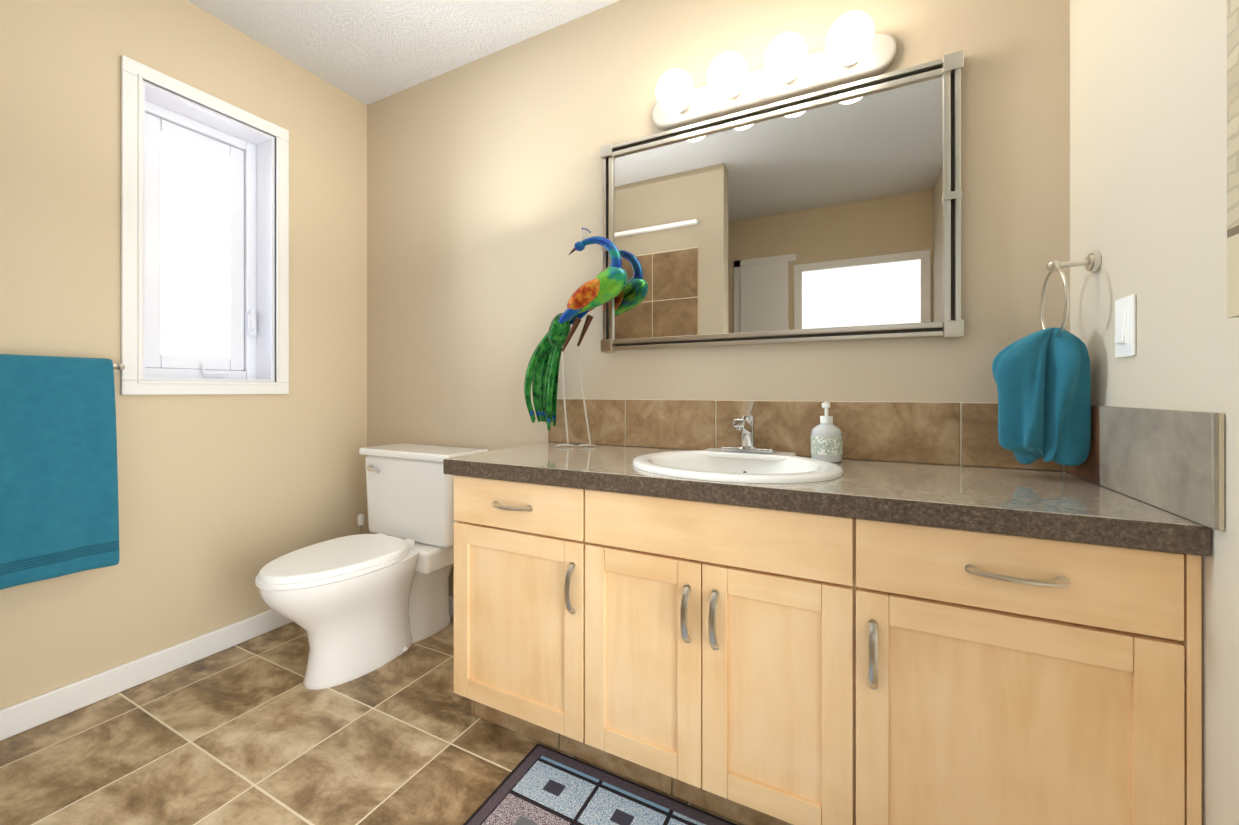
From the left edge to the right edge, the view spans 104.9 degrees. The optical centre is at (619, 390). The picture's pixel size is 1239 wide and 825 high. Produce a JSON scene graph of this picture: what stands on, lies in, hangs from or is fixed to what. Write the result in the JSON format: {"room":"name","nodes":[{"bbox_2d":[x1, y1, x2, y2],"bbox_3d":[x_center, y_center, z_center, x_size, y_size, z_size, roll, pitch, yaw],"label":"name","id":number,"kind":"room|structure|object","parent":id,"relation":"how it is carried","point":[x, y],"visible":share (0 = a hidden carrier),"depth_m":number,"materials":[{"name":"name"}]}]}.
{"room":"bathroom","nodes":[
{"label":"bathroom","id":0,"kind":"room"},
{"bbox_2d":[0,0,366,709],"bbox_3d":[-1.921,-0.216,1.321,0.200,2.440,2.500,0,0,27],"label":"wall","id":1,"kind":"structure","parent":0,"point":[224,500],"depth_m":1.70,"materials":[{"name":"paint"}]},
{"bbox_2d":[0,354,124,589],"bbox_3d":[-1.728,0.224,1.346,0.119,0.654,0.488,0,0,27],"label":"towel","id":2,"kind":"object","parent":1,"relation":"attached to","point":[59,510],"visible":1,"depth_m":1.40,"materials":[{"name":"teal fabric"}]},
{"bbox_2d":[0,609,292,740],"bbox_3d":[-1.585,0.961,1.746,0.016,0.088,1.436,0,0,27],"label":"baseboard","id":3,"kind":"structure","parent":1,"relation":"attached to","point":[25,715],"depth_m":1.60,"materials":[{"name":"white wood"}]},
{"bbox_2d":[120,55,288,394],"bbox_3d":[-1.631,-0.553,1.864,0.218,1.135,0.520,0,0,27],"label":"window","id":4,"kind":"structure","parent":1,"relation":"in","point":[204,232],"depth_m":1.88,"materials":[{"name":"white"}]},
{"bbox_2d":[0,617,742,824],"bbox_3d":[-0.637,1.054,0.672,3.077,0.100,2.900,0,0,27],"label":"floor","id":5,"kind":"structure","parent":0,"point":[254,731],"depth_m":1.33,"materials":[{"name":"tile"}]},
{"bbox_2d":[357,514,363,533],"bbox_3d":[-1.222,0.793,2.250,0.100,0.422,0.100,0,0,27],"label":"toilet brush","id":6,"kind":"object","parent":5,"relation":"on","point":[360,519],"visible":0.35,"depth_m":2.24,"materials":[{"name":"white plastic"}]},
{"bbox_2d":[255,443,487,689],"bbox_3d":[-0.967,0.625,1.819,0.569,0.758,0.741,0,0,27],"label":"toilet","id":7,"kind":"object","parent":5,"relation":"on","point":[356,606],"visible":1,"depth_m":1.77,"materials":[{"name":"white ceramic"}]},
{"bbox_2d":[463,743,736,824],"bbox_3d":[-0.014,0.998,0.855,0.830,0.010,0.679,0,0,27],"label":"rug","id":8,"kind":"object","parent":5,"relation":"on","point":[540,784],"visible":1,"depth_m":1.15,"materials":[{"name":"fabric"}]},
{"bbox_2d":[443,471,1210,824],"bbox_3d":[0.302,0.626,1.285,1.548,0.757,0.552,0,0,27],"label":"bathroom vanity","id":9,"kind":"object","parent":5,"relation":"on","point":[747,611],"depth_m":0.95,"materials":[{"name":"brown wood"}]},
{"bbox_2d":[443,439,1214,546],"bbox_3d":[0.298,0.224,1.297,1.568,0.046,0.537,0,0,27],"label":"countertop","id":10,"kind":"structure","parent":9,"relation":"on","point":[1036,499],"depth_m":0.97,"materials":[{"name":"stone"}]},
{"bbox_2d":[524,227,627,446],"bbox_3d":[-0.169,-0.192,1.717,0.434,0.783,0.095,0,0,27],"label":"peacock","id":11,"kind":"object","parent":10,"relation":"on","point":[608,284],"visible":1,"depth_m":1.71,"materials":[{"name":"multicoloured metal"}]},
{"bbox_2d":[599,443,846,490],"bbox_3d":[0.303,0.258,1.277,0.540,0.148,0.477,0,0,27],"label":"sink","id":12,"kind":"object","parent":10,"relation":"in","point":[773,468],"depth_m":1.33,"materials":[{"name":"white ceramic"}]},
{"bbox_2d":[719,400,778,450],"bbox_3d":[0.379,0.110,1.426,0.156,0.149,0.197,0,0,27],"label":"faucet","id":13,"kind":"object","parent":10,"relation":"on","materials":[{"name":"silver metal"}]},
{"bbox_2d":[811,402,842,462],"bbox_3d":[0.590,0.117,1.358,0.084,0.167,0.084,0,0,27],"label":"soap dispenser","id":14,"kind":"object","parent":10,"relation":"on","point":[826,440],"visible":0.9,"depth_m":1.33,"materials":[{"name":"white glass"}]},
{"bbox_2d":[187,0,619,104],"bbox_3d":[-0.637,-1.486,0.673,3.077,0.100,2.900,0,0,27],"label":"ceiling","id":15,"kind":"structure","parent":0,"point":[367,52],"depth_m":1.90,"materials":[{"name":"white paint"}]},
{"bbox_2d":[367,0,1069,596],"bbox_3d":[-0.028,-0.215,1.878,3.077,2.440,0.200,0,0,27],"label":"wall","id":16,"kind":"structure","parent":0,"point":[483,190],"depth_m":1.79,"materials":[{"name":"paint"}]},
{"bbox_2d":[449,596,453,617],"bbox_3d":[-0.763,0.961,2.127,1.108,0.088,0.016,0,0,27],"label":"baseboard","id":17,"kind":"structure","parent":16,"relation":"attached to","point":[451,604],"depth_m":2.11,"materials":[{"name":"white"}]},
{"bbox_2d":[652,11,896,130],"bbox_3d":[0.416,-0.964,1.442,0.745,0.120,0.175,0,0,27],"label":"sconce","id":18,"kind":"object","parent":16,"relation":"attached to","point":[857,49],"visible":1,"depth_m":1.42,"materials":[{"name":"beige glass"}]},
{"bbox_2d":[601,50,963,352],"bbox_3d":[0.427,-0.521,1.516,1.097,0.758,0.033,0,0,27],"label":"mirror","id":19,"kind":"object","parent":16,"relation":"attached to","point":[832,214],"visible":0.94,"depth_m":1.46,"materials":[{"name":"silver mirror"}]},
{"bbox_2d":[548,399,1223,529],"bbox_3d":[0.292,0.115,1.286,1.568,0.170,0.564,0,0,27],"label":"backsplash","id":20,"kind":"structure","parent":16,"relation":"attached to","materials":[{"name":"beige tile"}]},
{"bbox_2d":[1070,0,1238,824],"bbox_3d":[0.647,-0.217,0.024,0.200,2.440,2.500,0,0,27],"label":"wall","id":21,"kind":"structure","parent":0,"point":[1148,150],"depth_m":0.80,"materials":[{"name":"paint"}]},
{"bbox_2d":[992,252,1100,465],"bbox_3d":[0.970,-0.065,1.090,0.184,0.480,0.163,0,0,27],"label":"towel ring","id":22,"kind":"object","parent":21,"relation":"attached to","point":[1042,377],"visible":1,"depth_m":1.06,"materials":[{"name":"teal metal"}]},
{"bbox_2d":[1114,294,1135,357],"bbox_3d":[0.986,-0.125,0.934,0.014,0.117,0.070,0,0,27],"label":"switch plate","id":23,"kind":"object","parent":21,"relation":"attached to","point":[1125,327],"visible":1,"depth_m":0.92,"materials":[{"name":"white plastic"}]},
{"bbox_2d":[1227,0,1238,317],"bbox_3d":[0.640,-0.556,0.274,0.034,0.920,0.780,0,0,27],"label":"picture","id":24,"kind":"object","parent":21,"relation":"attached to","point":[1232,158],"visible":1,"depth_m":0.62,"materials":[{"name":"beige"}]}
]}

